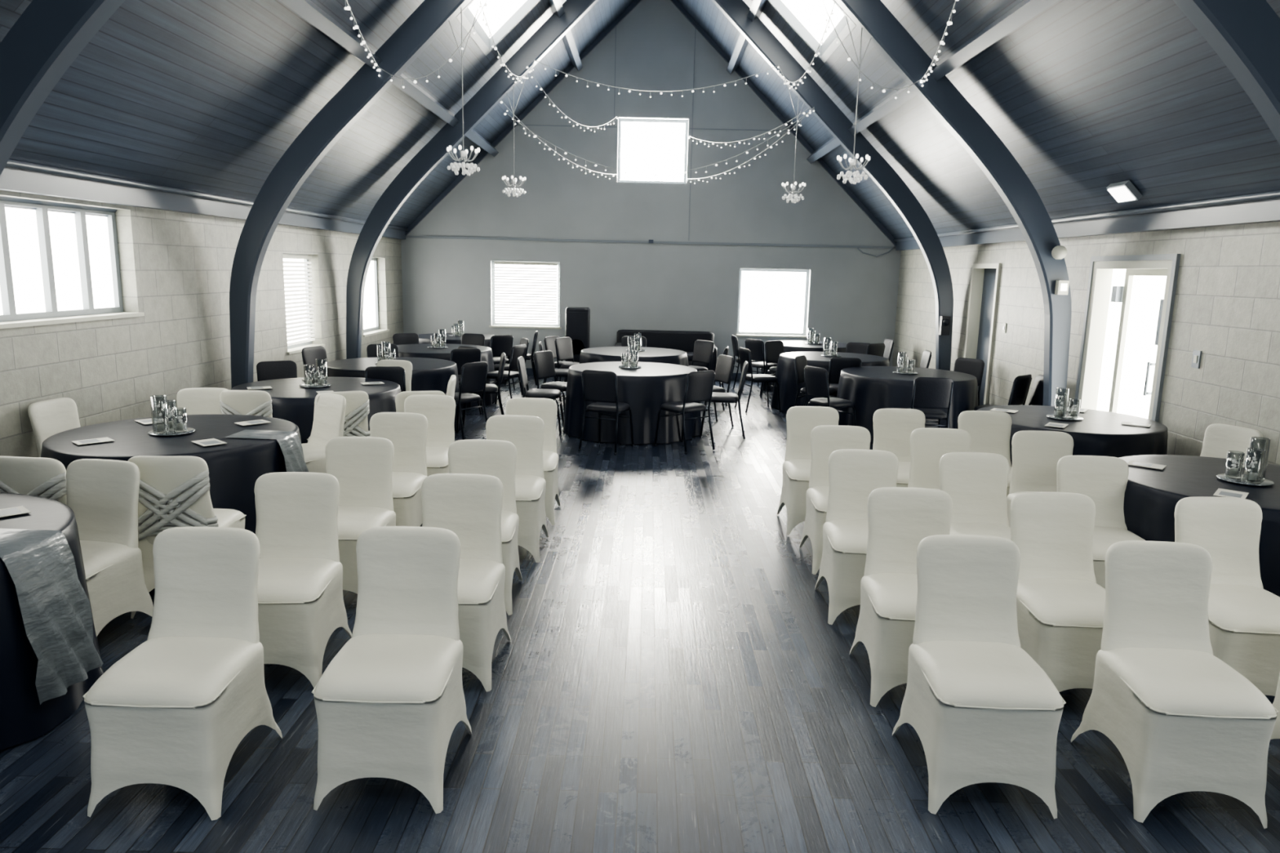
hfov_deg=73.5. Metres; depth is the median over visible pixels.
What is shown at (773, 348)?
chair
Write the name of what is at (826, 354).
centrepiece
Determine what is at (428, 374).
round banquet table
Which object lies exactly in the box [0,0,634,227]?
ceiling
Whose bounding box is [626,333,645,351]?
centrepiece
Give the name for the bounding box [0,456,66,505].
banquet chair
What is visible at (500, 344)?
chair
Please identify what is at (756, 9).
purlin
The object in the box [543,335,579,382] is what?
chair
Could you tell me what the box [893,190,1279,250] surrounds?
trim
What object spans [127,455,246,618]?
banquet chair
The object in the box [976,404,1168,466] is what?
round banquet table
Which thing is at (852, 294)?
wall
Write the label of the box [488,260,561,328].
window
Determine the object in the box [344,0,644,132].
fairy lights
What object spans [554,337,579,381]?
chair
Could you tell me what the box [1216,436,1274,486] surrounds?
centrepiece
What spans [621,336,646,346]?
chair
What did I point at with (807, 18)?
window
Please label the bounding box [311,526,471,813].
banquet chair
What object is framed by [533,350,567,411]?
chair
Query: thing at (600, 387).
chair
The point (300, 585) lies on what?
banquet chair
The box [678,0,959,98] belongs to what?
fairy lights
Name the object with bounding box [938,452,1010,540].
banquet chair
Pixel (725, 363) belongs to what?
chair
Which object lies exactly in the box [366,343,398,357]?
chair
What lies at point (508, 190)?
crystal chandelier
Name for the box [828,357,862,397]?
chair
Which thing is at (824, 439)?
banquet chair
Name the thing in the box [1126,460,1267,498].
cards
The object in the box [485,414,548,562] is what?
banquet chair
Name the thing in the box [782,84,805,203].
crystal chandelier
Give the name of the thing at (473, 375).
chair
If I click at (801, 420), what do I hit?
banquet chair
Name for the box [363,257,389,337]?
window
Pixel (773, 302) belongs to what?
window
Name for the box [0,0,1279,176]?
arch frame
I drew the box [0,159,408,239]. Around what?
trim
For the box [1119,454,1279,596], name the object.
round banquet table
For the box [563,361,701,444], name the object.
round banquet table
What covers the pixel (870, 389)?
round banquet table
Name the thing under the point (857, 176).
crystal chandelier
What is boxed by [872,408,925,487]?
banquet chair
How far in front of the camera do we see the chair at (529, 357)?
13.99 m
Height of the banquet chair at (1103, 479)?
0.883 m
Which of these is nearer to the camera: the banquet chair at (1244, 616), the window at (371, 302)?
the banquet chair at (1244, 616)
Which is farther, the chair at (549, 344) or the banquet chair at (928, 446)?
the chair at (549, 344)
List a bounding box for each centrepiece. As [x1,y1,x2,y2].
[147,395,195,435]
[299,358,331,387]
[374,341,395,363]
[427,328,448,348]
[448,320,463,336]
[618,345,641,368]
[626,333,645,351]
[804,328,822,344]
[821,337,841,356]
[893,351,917,373]
[1046,387,1083,420]
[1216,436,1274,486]
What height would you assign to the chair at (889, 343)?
0.870 m
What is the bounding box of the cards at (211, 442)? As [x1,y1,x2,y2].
[71,417,271,446]
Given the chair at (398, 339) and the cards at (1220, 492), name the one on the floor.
the chair at (398, 339)
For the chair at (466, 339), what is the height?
0.870 m
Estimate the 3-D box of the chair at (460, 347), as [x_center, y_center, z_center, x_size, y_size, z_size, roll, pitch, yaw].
[-2.374,-0.573,10.977,0.440,0.870,0.536,9,13,36]
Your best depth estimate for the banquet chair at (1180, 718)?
3.14 m
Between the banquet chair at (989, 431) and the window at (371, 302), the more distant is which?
the window at (371, 302)
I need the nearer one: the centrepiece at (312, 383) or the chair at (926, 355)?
the centrepiece at (312, 383)
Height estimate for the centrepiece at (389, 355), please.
0.250 m
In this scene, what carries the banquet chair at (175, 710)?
on the floor
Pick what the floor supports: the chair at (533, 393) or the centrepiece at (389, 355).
the chair at (533, 393)
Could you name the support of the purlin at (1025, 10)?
attached to the ceiling at (1086, 96)
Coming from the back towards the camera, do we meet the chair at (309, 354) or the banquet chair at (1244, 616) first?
the chair at (309, 354)
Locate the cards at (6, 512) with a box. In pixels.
[0,505,31,517]
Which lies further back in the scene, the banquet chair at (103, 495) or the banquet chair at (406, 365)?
the banquet chair at (406, 365)
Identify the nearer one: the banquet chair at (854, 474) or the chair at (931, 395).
the banquet chair at (854, 474)
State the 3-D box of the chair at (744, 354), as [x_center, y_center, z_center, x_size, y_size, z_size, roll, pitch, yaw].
[1.660,-0.663,11.969,0.536,0.870,0.440,-2,11,-15]
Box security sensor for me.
[1051,245,1066,259]
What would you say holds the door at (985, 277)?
in the wall at (1226, 308)
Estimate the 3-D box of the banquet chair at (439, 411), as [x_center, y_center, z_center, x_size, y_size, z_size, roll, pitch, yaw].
[-1.669,0.227,6.640,0.459,0.883,0.549,1,10,-1]
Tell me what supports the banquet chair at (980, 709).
on the floor
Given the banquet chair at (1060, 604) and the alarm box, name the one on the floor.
the banquet chair at (1060, 604)
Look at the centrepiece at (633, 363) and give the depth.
10.08 m
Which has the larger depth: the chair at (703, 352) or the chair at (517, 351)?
the chair at (703, 352)
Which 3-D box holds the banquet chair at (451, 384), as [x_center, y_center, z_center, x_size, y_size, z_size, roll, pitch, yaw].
[-1.981,-0.029,8.000,0.549,0.883,0.459,0,11,-9]
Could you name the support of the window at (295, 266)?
in the wall at (175, 268)
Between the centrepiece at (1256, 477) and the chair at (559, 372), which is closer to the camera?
the centrepiece at (1256, 477)
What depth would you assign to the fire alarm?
8.49 m
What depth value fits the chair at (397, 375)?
8.75 m
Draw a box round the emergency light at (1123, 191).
[1106,180,1142,202]
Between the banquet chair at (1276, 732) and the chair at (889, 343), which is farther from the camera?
the chair at (889, 343)
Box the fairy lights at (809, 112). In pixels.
[661,106,814,183]
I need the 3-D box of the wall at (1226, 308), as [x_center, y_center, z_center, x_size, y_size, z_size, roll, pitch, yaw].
[4.532,-0.219,5.652,0.230,2.400,19.760,1,10,0]
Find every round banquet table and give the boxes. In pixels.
[0,493,103,751]
[40,413,308,534]
[230,377,400,444]
[321,356,461,431]
[397,343,495,408]
[417,333,505,385]
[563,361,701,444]
[579,346,688,366]
[764,340,846,391]
[770,351,889,413]
[835,365,977,444]
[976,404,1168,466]
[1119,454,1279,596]
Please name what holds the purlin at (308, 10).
attached to the ceiling at (206, 96)
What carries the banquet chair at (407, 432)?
on the floor
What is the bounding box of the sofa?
[614,329,717,372]
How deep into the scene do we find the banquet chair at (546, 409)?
6.72 m
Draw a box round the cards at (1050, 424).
[990,407,1151,427]
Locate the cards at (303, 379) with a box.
[246,377,384,393]
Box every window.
[0,200,144,328]
[282,253,324,354]
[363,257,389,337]
[456,0,540,55]
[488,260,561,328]
[617,118,688,183]
[735,267,808,337]
[768,0,856,62]
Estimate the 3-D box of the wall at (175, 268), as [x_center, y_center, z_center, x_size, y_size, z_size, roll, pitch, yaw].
[-4.436,-0.434,5.715,0.230,2.400,19.760,1,10,0]
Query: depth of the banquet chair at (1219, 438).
6.19 m
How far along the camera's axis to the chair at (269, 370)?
9.00 m
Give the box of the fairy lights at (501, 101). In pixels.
[500,100,636,179]
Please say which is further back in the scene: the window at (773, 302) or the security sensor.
the window at (773, 302)
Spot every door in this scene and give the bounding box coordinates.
[964,263,1001,405]
[1074,253,1180,422]
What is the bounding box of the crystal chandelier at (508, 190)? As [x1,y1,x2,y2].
[502,79,525,196]
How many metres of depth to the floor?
3.49 m
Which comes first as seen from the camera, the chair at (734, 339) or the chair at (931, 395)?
the chair at (931, 395)
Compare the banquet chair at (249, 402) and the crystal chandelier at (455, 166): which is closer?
the banquet chair at (249, 402)
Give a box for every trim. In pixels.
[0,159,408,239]
[405,0,641,235]
[405,235,896,257]
[516,26,790,240]
[670,0,897,246]
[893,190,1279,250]
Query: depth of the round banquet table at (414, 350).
11.79 m
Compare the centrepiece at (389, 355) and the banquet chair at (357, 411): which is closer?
the banquet chair at (357, 411)
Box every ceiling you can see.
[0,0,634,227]
[676,0,1279,239]
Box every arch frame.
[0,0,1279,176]
[229,0,1071,406]
[346,0,953,370]
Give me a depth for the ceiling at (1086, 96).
7.31 m
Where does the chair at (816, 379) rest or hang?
on the floor
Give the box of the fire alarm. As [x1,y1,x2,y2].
[1054,280,1069,294]
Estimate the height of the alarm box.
0.260 m
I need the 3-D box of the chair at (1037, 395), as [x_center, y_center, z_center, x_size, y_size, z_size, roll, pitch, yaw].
[4.108,-0.125,9.332,0.536,0.870,0.440,2,10,5]
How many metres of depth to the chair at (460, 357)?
10.85 m
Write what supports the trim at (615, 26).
attached to the wall at (852, 294)
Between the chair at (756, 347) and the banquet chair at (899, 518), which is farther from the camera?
the chair at (756, 347)
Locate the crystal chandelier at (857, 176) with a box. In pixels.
[836,16,871,184]
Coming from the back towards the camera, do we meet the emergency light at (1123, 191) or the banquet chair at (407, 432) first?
the emergency light at (1123, 191)
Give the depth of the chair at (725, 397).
9.87 m
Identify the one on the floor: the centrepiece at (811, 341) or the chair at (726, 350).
the chair at (726, 350)
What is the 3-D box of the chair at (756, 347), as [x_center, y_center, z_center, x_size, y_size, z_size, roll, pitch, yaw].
[1.962,-0.959,13.626,0.536,0.870,0.440,-7,13,-38]
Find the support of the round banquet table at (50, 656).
on the floor
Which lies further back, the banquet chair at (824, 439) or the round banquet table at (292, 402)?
the round banquet table at (292, 402)
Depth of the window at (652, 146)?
14.85 m
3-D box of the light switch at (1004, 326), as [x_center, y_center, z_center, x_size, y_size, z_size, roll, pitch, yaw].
[4.465,-1.209,10.504,0.018,0.120,0.080,1,10,0]
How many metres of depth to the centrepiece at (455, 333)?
14.09 m
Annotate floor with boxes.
[0,374,1279,852]
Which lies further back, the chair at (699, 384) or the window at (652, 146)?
the window at (652, 146)
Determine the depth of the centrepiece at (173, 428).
5.67 m
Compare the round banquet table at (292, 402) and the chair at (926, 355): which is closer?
the round banquet table at (292, 402)
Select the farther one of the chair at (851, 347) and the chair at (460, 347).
the chair at (851, 347)
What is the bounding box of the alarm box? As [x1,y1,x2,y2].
[938,315,951,335]
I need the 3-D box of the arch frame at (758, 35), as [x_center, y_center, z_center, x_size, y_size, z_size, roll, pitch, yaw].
[0.165,-3.518,11.758,8.739,6.499,0.184,1,10,0]
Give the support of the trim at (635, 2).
attached to the wall at (852, 294)
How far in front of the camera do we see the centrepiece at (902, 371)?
10.13 m
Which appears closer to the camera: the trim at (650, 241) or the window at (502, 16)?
the window at (502, 16)
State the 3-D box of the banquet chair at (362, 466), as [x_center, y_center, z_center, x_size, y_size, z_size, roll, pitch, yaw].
[-1.669,0.540,4.929,0.459,0.883,0.549,1,10,0]
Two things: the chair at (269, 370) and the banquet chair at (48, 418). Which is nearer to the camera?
the banquet chair at (48, 418)
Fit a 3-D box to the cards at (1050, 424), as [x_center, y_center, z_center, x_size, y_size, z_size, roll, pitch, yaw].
[3.573,-0.079,7.163,0.948,0.004,0.948,-1,11,-10]
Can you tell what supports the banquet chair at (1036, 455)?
on the floor
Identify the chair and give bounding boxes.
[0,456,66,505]
[27,397,80,457]
[66,458,153,636]
[82,526,282,821]
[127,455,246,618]
[176,387,228,415]
[219,390,272,417]
[253,471,351,688]
[256,360,297,381]
[301,346,327,377]
[301,392,346,473]
[306,391,370,440]
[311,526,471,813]
[324,436,395,594]
[364,366,405,391]
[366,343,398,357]
[369,412,427,526]
[376,360,412,391]
[392,333,418,345]
[395,391,444,412]
[404,394,455,476]
[421,473,511,691]
[444,360,488,439]
[446,374,456,398]
[447,439,522,615]
[450,348,484,415]
[457,346,481,414]
[461,333,484,346]
[462,352,506,427]
[480,344,527,408]
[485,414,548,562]
[489,334,515,390]
[493,337,528,395]
[504,330,537,385]
[505,397,560,525]
[516,355,564,435]
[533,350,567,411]
[538,341,568,383]
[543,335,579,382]
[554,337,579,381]
[577,369,634,455]
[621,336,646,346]
[653,369,715,454]
[688,339,714,371]
[699,354,734,426]
[699,360,748,439]
[714,346,728,410]
[730,334,763,389]
[733,346,781,412]
[742,338,777,395]
[760,340,783,397]
[777,405,839,535]
[794,355,836,406]
[799,425,871,574]
[804,365,856,426]
[814,448,898,624]
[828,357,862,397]
[845,342,869,354]
[849,487,952,706]
[866,342,884,356]
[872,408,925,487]
[883,337,893,362]
[892,534,1066,818]
[906,377,953,428]
[907,427,971,489]
[920,350,931,368]
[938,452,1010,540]
[953,357,984,405]
[957,410,1012,497]
[973,373,1031,410]
[1006,430,1073,527]
[1009,491,1105,692]
[1028,374,1043,405]
[1056,455,1146,588]
[1071,540,1278,828]
[1174,497,1279,696]
[1200,423,1262,462]
[1270,672,1279,739]
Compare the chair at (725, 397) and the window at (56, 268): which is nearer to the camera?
the window at (56, 268)
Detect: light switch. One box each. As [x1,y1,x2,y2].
[1002,322,1006,333]
[1191,350,1201,368]
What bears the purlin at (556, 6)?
attached to the arch frame at (48, 36)
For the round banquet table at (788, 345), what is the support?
on the floor
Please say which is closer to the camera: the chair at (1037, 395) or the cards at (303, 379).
the cards at (303, 379)
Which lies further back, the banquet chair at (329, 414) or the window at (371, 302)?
the window at (371, 302)
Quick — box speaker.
[564,306,590,382]
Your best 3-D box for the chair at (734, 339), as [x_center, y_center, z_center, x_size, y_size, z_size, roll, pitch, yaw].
[1.779,-1.072,14.218,0.536,0.870,0.440,0,10,-5]
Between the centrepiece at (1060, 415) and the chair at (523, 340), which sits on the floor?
the chair at (523, 340)
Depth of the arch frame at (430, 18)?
8.39 m
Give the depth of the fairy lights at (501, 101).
11.67 m
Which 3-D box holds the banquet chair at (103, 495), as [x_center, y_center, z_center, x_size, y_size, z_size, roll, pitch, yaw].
[-2.765,0.647,4.208,0.459,0.883,0.549,3,10,8]
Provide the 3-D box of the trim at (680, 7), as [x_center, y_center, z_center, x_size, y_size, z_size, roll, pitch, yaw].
[2.414,-5.247,14.538,4.370,4.279,0.060,1,10,0]
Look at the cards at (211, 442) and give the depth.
5.43 m
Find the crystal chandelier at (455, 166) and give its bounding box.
[446,7,479,175]
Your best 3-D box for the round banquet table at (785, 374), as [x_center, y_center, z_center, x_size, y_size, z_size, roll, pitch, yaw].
[2.710,-0.621,12.155,1.665,0.750,1.641,1,10,0]
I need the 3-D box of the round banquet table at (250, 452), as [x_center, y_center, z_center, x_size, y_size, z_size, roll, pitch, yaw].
[-3.073,0.405,5.813,1.692,0.756,1.662,1,10,0]
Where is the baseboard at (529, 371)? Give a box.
[516,368,755,380]
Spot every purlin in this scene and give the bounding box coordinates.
[279,0,498,156]
[547,0,582,71]
[726,0,766,74]
[806,0,1058,164]
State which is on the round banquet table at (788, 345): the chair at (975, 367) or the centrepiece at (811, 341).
the centrepiece at (811, 341)
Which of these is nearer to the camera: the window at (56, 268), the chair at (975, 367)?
the window at (56, 268)
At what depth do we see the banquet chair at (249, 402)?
6.83 m
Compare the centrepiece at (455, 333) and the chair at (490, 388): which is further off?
the centrepiece at (455, 333)
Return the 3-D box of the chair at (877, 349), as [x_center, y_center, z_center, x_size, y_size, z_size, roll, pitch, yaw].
[3.489,-0.886,13.417,0.440,0.870,0.536,-6,13,-35]
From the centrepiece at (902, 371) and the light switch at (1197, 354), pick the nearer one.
the light switch at (1197, 354)
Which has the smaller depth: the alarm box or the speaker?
the alarm box
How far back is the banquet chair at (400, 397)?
6.96 m
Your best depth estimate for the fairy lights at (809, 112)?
12.05 m
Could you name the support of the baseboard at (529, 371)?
attached to the wall at (852, 294)
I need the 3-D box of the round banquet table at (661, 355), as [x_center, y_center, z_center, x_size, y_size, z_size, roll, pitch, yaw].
[-0.079,-0.705,12.267,1.652,0.750,1.631,1,10,0]
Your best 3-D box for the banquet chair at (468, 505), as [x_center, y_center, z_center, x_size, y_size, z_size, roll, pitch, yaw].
[-0.888,0.713,4.077,0.459,0.883,0.549,2,10,1]
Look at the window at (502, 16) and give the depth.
10.44 m
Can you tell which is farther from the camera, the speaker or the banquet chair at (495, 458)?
the speaker
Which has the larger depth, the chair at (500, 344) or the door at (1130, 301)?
the chair at (500, 344)
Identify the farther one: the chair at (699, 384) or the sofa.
the sofa
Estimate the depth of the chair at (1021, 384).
9.28 m
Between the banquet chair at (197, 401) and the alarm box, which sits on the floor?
the banquet chair at (197, 401)
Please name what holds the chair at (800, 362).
on the floor
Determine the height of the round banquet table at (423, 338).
0.750 m
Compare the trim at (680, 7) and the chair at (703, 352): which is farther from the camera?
the trim at (680, 7)
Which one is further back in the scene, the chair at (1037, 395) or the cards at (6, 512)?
the chair at (1037, 395)
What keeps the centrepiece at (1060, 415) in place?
on the round banquet table at (1100, 433)
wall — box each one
[0,190,403,457]
[400,0,901,373]
[892,221,1279,465]
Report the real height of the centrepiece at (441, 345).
0.250 m

